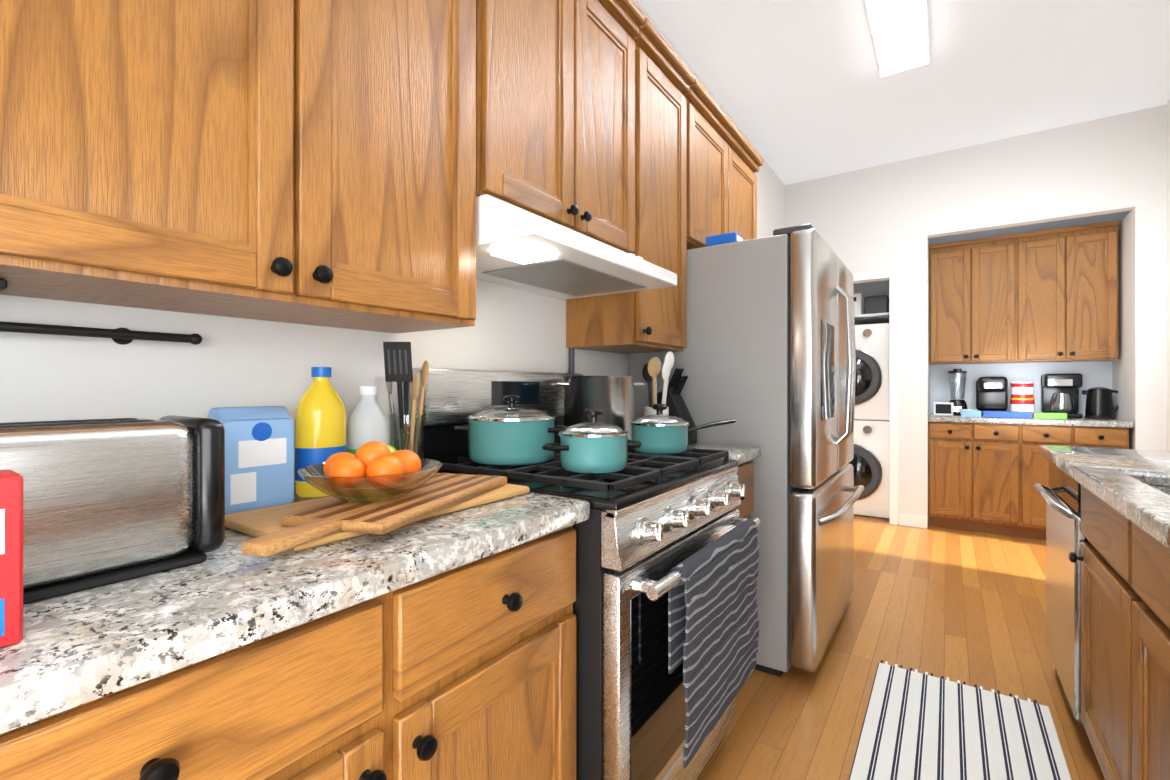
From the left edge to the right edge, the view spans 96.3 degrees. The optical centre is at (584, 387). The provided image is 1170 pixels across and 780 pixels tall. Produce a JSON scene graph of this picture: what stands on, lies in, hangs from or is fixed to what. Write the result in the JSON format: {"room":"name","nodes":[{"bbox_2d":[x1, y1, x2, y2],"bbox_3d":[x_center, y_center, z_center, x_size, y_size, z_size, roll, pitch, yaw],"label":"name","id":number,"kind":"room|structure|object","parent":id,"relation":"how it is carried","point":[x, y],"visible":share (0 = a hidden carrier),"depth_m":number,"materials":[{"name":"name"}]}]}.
{"room":"kitchen","nodes":[
{"label":"kitchen","id":0,"kind":"room"},
{"bbox_2d":[0,0,784,482],"bbox_3d":[0.140,-0.375,2.518,0.120,3.050,8.120,0,0,35],"label":"wall","id":1,"kind":"structure","parent":0,"point":[234,362],"depth_m":1.13,"materials":[{"name":"white paint"}]},
{"bbox_2d":[0,321,201,344],"bbox_3d":[-1.066,-0.096,0.624,0.055,0.031,1.031,0,0,35],"label":"towel rail","id":2,"kind":"object","parent":1,"relation":"attached to","point":[122,336],"visible":0.98,"depth_m":0.91,"materials":[{"name":"black metal"}]},
{"bbox_2d":[0,0,475,332],"bbox_3d":[-0.620,-0.748,0.995,0.363,1.195,0.868,0,0,35],"label":"upper cabinet","id":3,"kind":"object","parent":1,"relation":"attached to","point":[309,162],"visible":1,"depth_m":0.86,"materials":[{"name":"brown wood"}]},
{"bbox_2d":[476,0,644,252],"bbox_3d":[-0.149,-0.910,1.673,0.363,0.870,0.768,0,0,35],"label":"upper cabinet","id":4,"kind":"object","parent":1,"relation":"attached to","point":[555,111],"visible":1,"depth_m":1.54,"materials":[{"name":"brown wood"}]},
{"bbox_2d":[476,194,676,299],"bbox_3d":[-0.098,-0.405,1.637,0.487,0.134,0.764,0,0,35],"label":"range hood","id":5,"kind":"object","parent":4,"relation":"attached to","point":[519,248],"visible":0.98,"depth_m":1.46,"materials":[{"name":"white metal"}]},
{"bbox_2d":[569,348,574,372],"bbox_3d":[-0.053,0.016,2.105,0.028,0.348,0.050,0,0,35],"label":"conduit","id":6,"kind":"object","parent":1,"relation":"attached to","point":[571,360],"visible":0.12,"depth_m":2.10,"materials":[{"name":"grey metal"}]},
{"bbox_2d":[566,17,694,353],"bbox_3d":[0.200,-0.752,2.178,0.363,1.185,0.444,0,0,35],"label":"upper cabinet","id":7,"kind":"object","parent":1,"relation":"attached to","point":[648,321],"visible":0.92,"depth_m":2.06,"materials":[{"name":"brown wood"}]},
{"bbox_2d":[684,77,762,249],"bbox_3d":[0.618,-0.997,2.780,0.363,0.695,1.006,0,0,35],"label":"upper cabinet","id":8,"kind":"object","parent":1,"relation":"attached to","point":[724,160],"visible":0.33,"depth_m":2.56,"materials":[{"name":"brown wood"}]},
{"bbox_3d":[-1.160,-0.748,0.215,0.363,1.195,1.012,0,0,35],"label":"upper cabinet","id":9,"kind":"object","parent":1,"relation":"attached to","visible":0},
{"bbox_2d":[0,278,6,290],"bbox_3d":[-1.022,-0.141,0.526,0.160,0.017,0.580,0,0,35],"label":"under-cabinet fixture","id":10,"kind":"object","parent":9,"relation":"attached to","point":[3,284],"visible":1,"depth_m":0.72,"materials":[{"name":"black"}]},
{"bbox_2d":[698,514,1104,779],"bbox_3d":[1.200,1.180,1.783,2.700,0.060,8.120,0,0,35],"label":"floor","id":11,"kind":"structure","parent":0,"point":[967,607],"depth_m":2.29,"materials":[{"name":"brown wood"}]},
{"bbox_2d":[0,575,447,779],"bbox_3d":[-0.677,0.712,0.688,0.617,0.876,0.681,0,0,35],"label":"base cabinet","id":12,"kind":"object","parent":11,"relation":"on","point":[441,647],"depth_m":0.63,"materials":[{"name":"brown wood"}]},
{"bbox_2d":[0,487,589,742],"bbox_3d":[-0.838,0.255,0.432,0.646,0.042,2.056,0,0,35],"label":"countertop","id":13,"kind":"structure","parent":12,"relation":"on","point":[78,652],"depth_m":0.59,"materials":[{"name":"white stone"}]},
{"bbox_2d":[0,469,22,647],"bbox_3d":[-0.602,0.156,0.394,0.051,0.155,0.242,0,0,35],"label":"box","id":14,"kind":"object","parent":13,"relation":"on","point":[11,557],"visible":1,"depth_m":0.47,"materials":[{"name":"red cardboard"}]},
{"bbox_2d":[0,415,224,603],"bbox_3d":[-0.671,0.138,0.593,0.174,0.192,0.450,0,0,35],"label":"toaster","id":15,"kind":"object","parent":13,"relation":"on","point":[108,501],"visible":1,"depth_m":0.62,"materials":[{"name":"silver metal"}]},
{"bbox_2d":[207,406,293,514],"bbox_3d":[-0.656,0.136,1.026,0.101,0.196,0.130,0,0,35],"label":"box","id":16,"kind":"object","parent":13,"relation":"on","point":[259,457],"visible":0.88,"depth_m":0.99,"materials":[{"name":"blue cardboard"}]},
{"bbox_2d":[295,367,346,496],"bbox_3d":[-0.584,0.094,1.161,0.090,0.279,0.106,0,0,35],"label":"oil bottle","id":17,"kind":"object","parent":13,"relation":"on","point":[320,427],"visible":0.9,"depth_m":1.12,"materials":[{"name":"yellow plastic"}]},
{"bbox_2d":[347,386,389,484],"bbox_3d":[-0.525,0.115,1.270,0.098,0.237,0.098,0,0,35],"label":"bottle","id":18,"kind":"object","parent":13,"relation":"on","point":[368,421],"visible":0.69,"depth_m":1.24,"materials":[{"name":"white plastic"}]},
{"bbox_2d":[225,473,529,556],"bbox_3d":[-0.363,0.216,0.975,0.341,0.035,0.581,0,0,35],"label":"cutting boards","id":19,"kind":"object","parent":13,"relation":"on","point":[296,526],"visible":0.9,"depth_m":0.86,"materials":[{"name":"brown wood"}]},
{"bbox_2d":[297,441,442,502],"bbox_3d":[-0.385,0.148,0.954,0.244,0.101,0.244,0,0,35],"label":"fruit bowl","id":20,"kind":"object","parent":19,"relation":"on","point":[388,472],"visible":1,"depth_m":0.90,"materials":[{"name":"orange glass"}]},
{"bbox_2d":[383,342,428,467],"bbox_3d":[-0.458,0.060,1.340,0.132,0.347,0.127,0,0,35],"label":"jar","id":21,"kind":"object","parent":13,"relation":"on","point":[398,361],"visible":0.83,"depth_m":1.32,"materials":[{"name":"clear glass"}]},
{"bbox_2d":[448,527,575,779],"bbox_3d":[-0.414,0.712,1.068,0.617,0.876,0.526,0,0,35],"label":"base cabinet","id":22,"kind":"object","parent":11,"relation":"on","point":[512,620],"depth_m":0.95,"materials":[{"name":"brown wood"}]},
{"bbox_2d":[408,367,759,779],"bbox_3d":[0.037,0.547,1.543,0.772,1.205,0.752,0,0,35],"label":"stove","id":23,"kind":"object","parent":11,"relation":"on","point":[665,609],"visible":0.65,"depth_m":1.22,"materials":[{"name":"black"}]},
{"bbox_2d":[453,395,569,465],"bbox_3d":[-0.203,0.111,1.453,0.298,0.180,0.246,0,0,35],"label":"pot","id":24,"kind":"object","parent":23,"relation":"on","point":[509,438],"visible":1,"depth_m":1.35,"materials":[{"name":"teal metal"}]},
{"bbox_2d":[542,408,641,472],"bbox_3d":[0.022,0.126,1.303,0.191,0.150,0.222,0,0,35],"label":"pot","id":25,"kind":"object","parent":23,"relation":"on","point":[589,449],"visible":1,"depth_m":1.24,"materials":[{"name":"teal metal"}]},
{"bbox_2d":[550,376,646,440],"bbox_3d":[0.049,0.081,1.833,0.285,0.240,0.266,0,0,35],"label":"stockpot","id":26,"kind":"object","parent":23,"relation":"on","point":[612,397],"visible":0.67,"depth_m":1.73,"materials":[{"name":"silver metal"}]},
{"bbox_2d":[631,404,735,453],"bbox_3d":[0.307,0.126,1.696,0.267,0.150,0.314,0,0,35],"label":"saucepan","id":27,"kind":"object","parent":23,"relation":"on","point":[662,436],"visible":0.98,"depth_m":1.60,"materials":[{"name":"teal metal"}]},
{"bbox_2d":[687,443,760,518],"bbox_3d":[0.315,0.693,2.091,0.650,0.915,0.450,0,0,35],"label":"base cabinet","id":28,"kind":"object","parent":11,"relation":"on","point":[743,456],"visible":0.1,"depth_m":2.02,"materials":[{"name":"brown wood"}]},
{"bbox_2d":[642,351,673,419],"bbox_3d":[0.299,0.042,2.154,0.130,0.384,0.113,0,0,35],"label":"utensil crock","id":29,"kind":"object","parent":28,"relation":"on","point":[651,369],"visible":0.69,"depth_m":2.13,"materials":[{"name":"white ceramic"}]},
{"bbox_2d":[657,368,696,443],"bbox_3d":[0.385,0.076,2.239,0.160,0.317,0.100,0,0,35],"label":"knife block","id":30,"kind":"object","parent":28,"relation":"on","point":[676,404],"visible":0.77,"depth_m":2.21,"materials":[{"name":"black"}]},
{"bbox_2d":[630,224,863,676],"bbox_3d":[0.854,0.258,2.609,0.889,1.785,0.990,0,0,35],"label":"fridge","id":31,"kind":"object","parent":11,"relation":"on","point":[765,359],"visible":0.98,"depth_m":2.11,"materials":[{"name":"grey metal"}]},
{"bbox_2d":[706,232,742,246],"bbox_3d":[0.629,-0.658,2.362,0.141,0.044,0.100,0,0,35],"label":"box","id":32,"kind":"object","parent":31,"relation":"on","point":[723,238],"visible":0.69,"depth_m":2.32,"materials":[{"name":"blue cardboard"}]},
{"bbox_2d":[848,323,888,518],"bbox_3d":[2.566,0.294,4.979,0.622,1.715,0.710,0,0,35],"label":"dryer","id":33,"kind":"object","parent":11,"relation":"on","point":[869,462],"visible":0.42,"depth_m":4.61,"materials":[{"name":"white metal"}]},
{"bbox_2d":[849,660,1071,779],"bbox_3d":[0.900,1.145,1.248,0.535,0.008,1.958,0,0,35],"label":"rug","id":34,"kind":"object","parent":11,"relation":"on","point":[916,725],"visible":1,"depth_m":1.72,"materials":[{"name":"white fabric"}]},
{"bbox_2d":[928,414,1133,540],"bbox_3d":[3.457,0.694,4.186,1.186,0.915,0.634,0,0,35],"label":"base cabinet","id":35,"kind":"object","parent":11,"relation":"on","point":[985,474],"visible":0.77,"depth_m":4.04,"materials":[{"name":"brown wood"}]},
{"bbox_2d":[933,402,952,415],"bbox_3d":[3.059,0.180,4.473,0.140,0.110,0.021,0,0,35],"label":"sign","id":36,"kind":"object","parent":35,"relation":"on","point":[942,408],"visible":1,"depth_m":4.47,"materials":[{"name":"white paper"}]},
{"bbox_2d":[948,369,967,414],"bbox_3d":[3.238,0.035,4.556,0.156,0.400,0.156,0,0,35],"label":"blender","id":37,"kind":"object","parent":35,"relation":"on","point":[959,404],"visible":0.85,"depth_m":4.52,"materials":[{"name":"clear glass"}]},
{"bbox_2d":[958,409,977,413],"bbox_3d":[3.147,0.208,4.303,0.136,0.055,0.136,0,0,35],"label":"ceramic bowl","id":38,"kind":"object","parent":35,"relation":"on","point":[966,410],"visible":0.35,"depth_m":4.33,"materials":[{"name":"white"}]},
{"bbox_2d":[976,377,1007,415],"bbox_3d":[3.405,0.073,4.385,0.210,0.325,0.292,0,0,35],"label":"air fryer","id":39,"kind":"object","parent":35,"relation":"on","point":[991,393],"visible":0.81,"depth_m":4.35,"materials":[{"name":"black plastic"}]},
{"bbox_2d":[961,410,1066,418],"bbox_3d":[3.319,0.210,4.076,0.644,0.050,0.079,0,0,31],"label":"boxes","id":40,"kind":"object","parent":35,"relation":"on","point":[1006,414],"visible":1,"depth_m":4.05,"materials":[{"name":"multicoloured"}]},
{"bbox_2d":[1010,382,1034,416],"bbox_3d":[3.601,0.094,4.317,0.160,0.282,0.160,0,0,35],"label":"cans","id":41,"kind":"object","parent":35,"relation":"on","point":[1022,398],"visible":0.9,"depth_m":4.26,"materials":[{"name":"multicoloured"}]},
{"bbox_2d":[1041,373,1082,417],"bbox_3d":[3.777,0.063,4.157,0.220,0.345,0.242,0,0,35],"label":"coffee maker","id":42,"kind":"object","parent":35,"relation":"on","point":[1059,393],"visible":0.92,"depth_m":4.12,"materials":[{"name":"black plastic"}]},
{"bbox_2d":[1082,387,1117,418],"bbox_3d":[3.973,0.115,4.023,0.236,0.240,0.164,0,0,35],"label":"kettle","id":43,"kind":"object","parent":35,"relation":"on","point":[1099,402],"visible":0.96,"depth_m":3.98,"materials":[{"name":"black metal"}]},
{"bbox_2d":[1042,465,1077,720],"bbox_3d":[1.932,0.715,1.680,0.610,0.870,0.672,0,0,35],"label":"dishwasher","id":44,"kind":"object","parent":11,"relation":"on","point":[1061,499],"depth_m":1.80,"materials":[{"name":"silver metal"}]},
{"bbox_2d":[1078,481,1169,779],"bbox_3d":[1.557,0.714,0.901,0.862,0.872,1.176,0,0,35],"label":"base cabinet","id":45,"kind":"object","parent":11,"relation":"on","point":[1108,577],"depth_m":1.23,"materials":[{"name":"brown wood"}]},
{"bbox_2d":[1040,445,1169,552],"bbox_3d":[1.082,0.255,0.241,0.890,0.042,4.050,0,0,35],"label":"countertop","id":46,"kind":"structure","parent":45,"relation":"on","point":[1120,479],"depth_m":1.44,"materials":[{"name":"white stone"}]},
{"bbox_2d":[636,0,1169,184],"bbox_3d":[1.200,-1.930,1.784,2.700,0.060,8.120,0,0,35],"label":"ceiling","id":47,"kind":"structure","parent":0,"point":[801,90],"depth_m":3.16,"materials":[{"name":"white paint"}]},
{"bbox_2d":[864,0,929,76],"bbox_3d":[1.508,-1.862,2.544,0.250,0.074,1.280,0,0,35],"label":"ceiling light","id":48,"kind":"object","parent":47,"relation":"attached to","point":[899,29],"visible":1,"depth_m":2.71,"materials":[{"name":"white"}]},
{"bbox_2d":[785,105,1165,522],"bbox_3d":[3.092,-0.374,4.512,2.460,3.050,0.720,0,0,35],"label":"wall","id":49,"kind":"structure","parent":0,"point":[1107,169],"depth_m":4.11,"materials":[{"name":"white paint"}]},
{"bbox_2d":[853,293,888,324],"bbox_3d":[2.647,-0.758,5.107,0.648,0.220,0.690,0,0,35],"label":"closet shelf","id":50,"kind":"object","parent":49,"relation":"attached to","point":[876,309],"visible":0.58,"depth_m":4.81,"materials":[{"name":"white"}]},
{"bbox_2d":[853,269,897,524],"bbox_3d":[2.303,0.079,4.611,0.780,2.145,0.016,0,0,35],"label":"trim","id":51,"kind":"structure","parent":49,"relation":"attached to","point":[892,275],"depth_m":4.41,"materials":[{"name":"white paint"}]},
{"bbox_2d":[898,513,927,528],"bbox_3d":[1.787,1.101,3.804,1.120,0.100,1.930,0,0,35],"label":"baseboard","id":52,"kind":"structure","parent":49,"relation":"attached to","point":[916,521],"depth_m":4.32,"materials":[{"name":"white"}]},
{"bbox_2d":[929,221,1118,364],"bbox_3d":[3.528,-0.719,4.303,1.166,1.020,0.356,0,0,35],"label":"upper cabinet","id":53,"kind":"object","parent":49,"relation":"attached to","point":[1050,295],"visible":1,"depth_m":4.15,"materials":[{"name":"brown wood"}]},
{"bbox_2d":[1166,100,1169,450],"bbox_3d":[2.295,-0.375,1.098,0.120,3.050,8.000,0,0,35],"label":"wall","id":54,"kind":"structure","parent":0,"point":[1168,276],"depth_m":3.48,"materials":[{"name":"white paint"}]}
]}

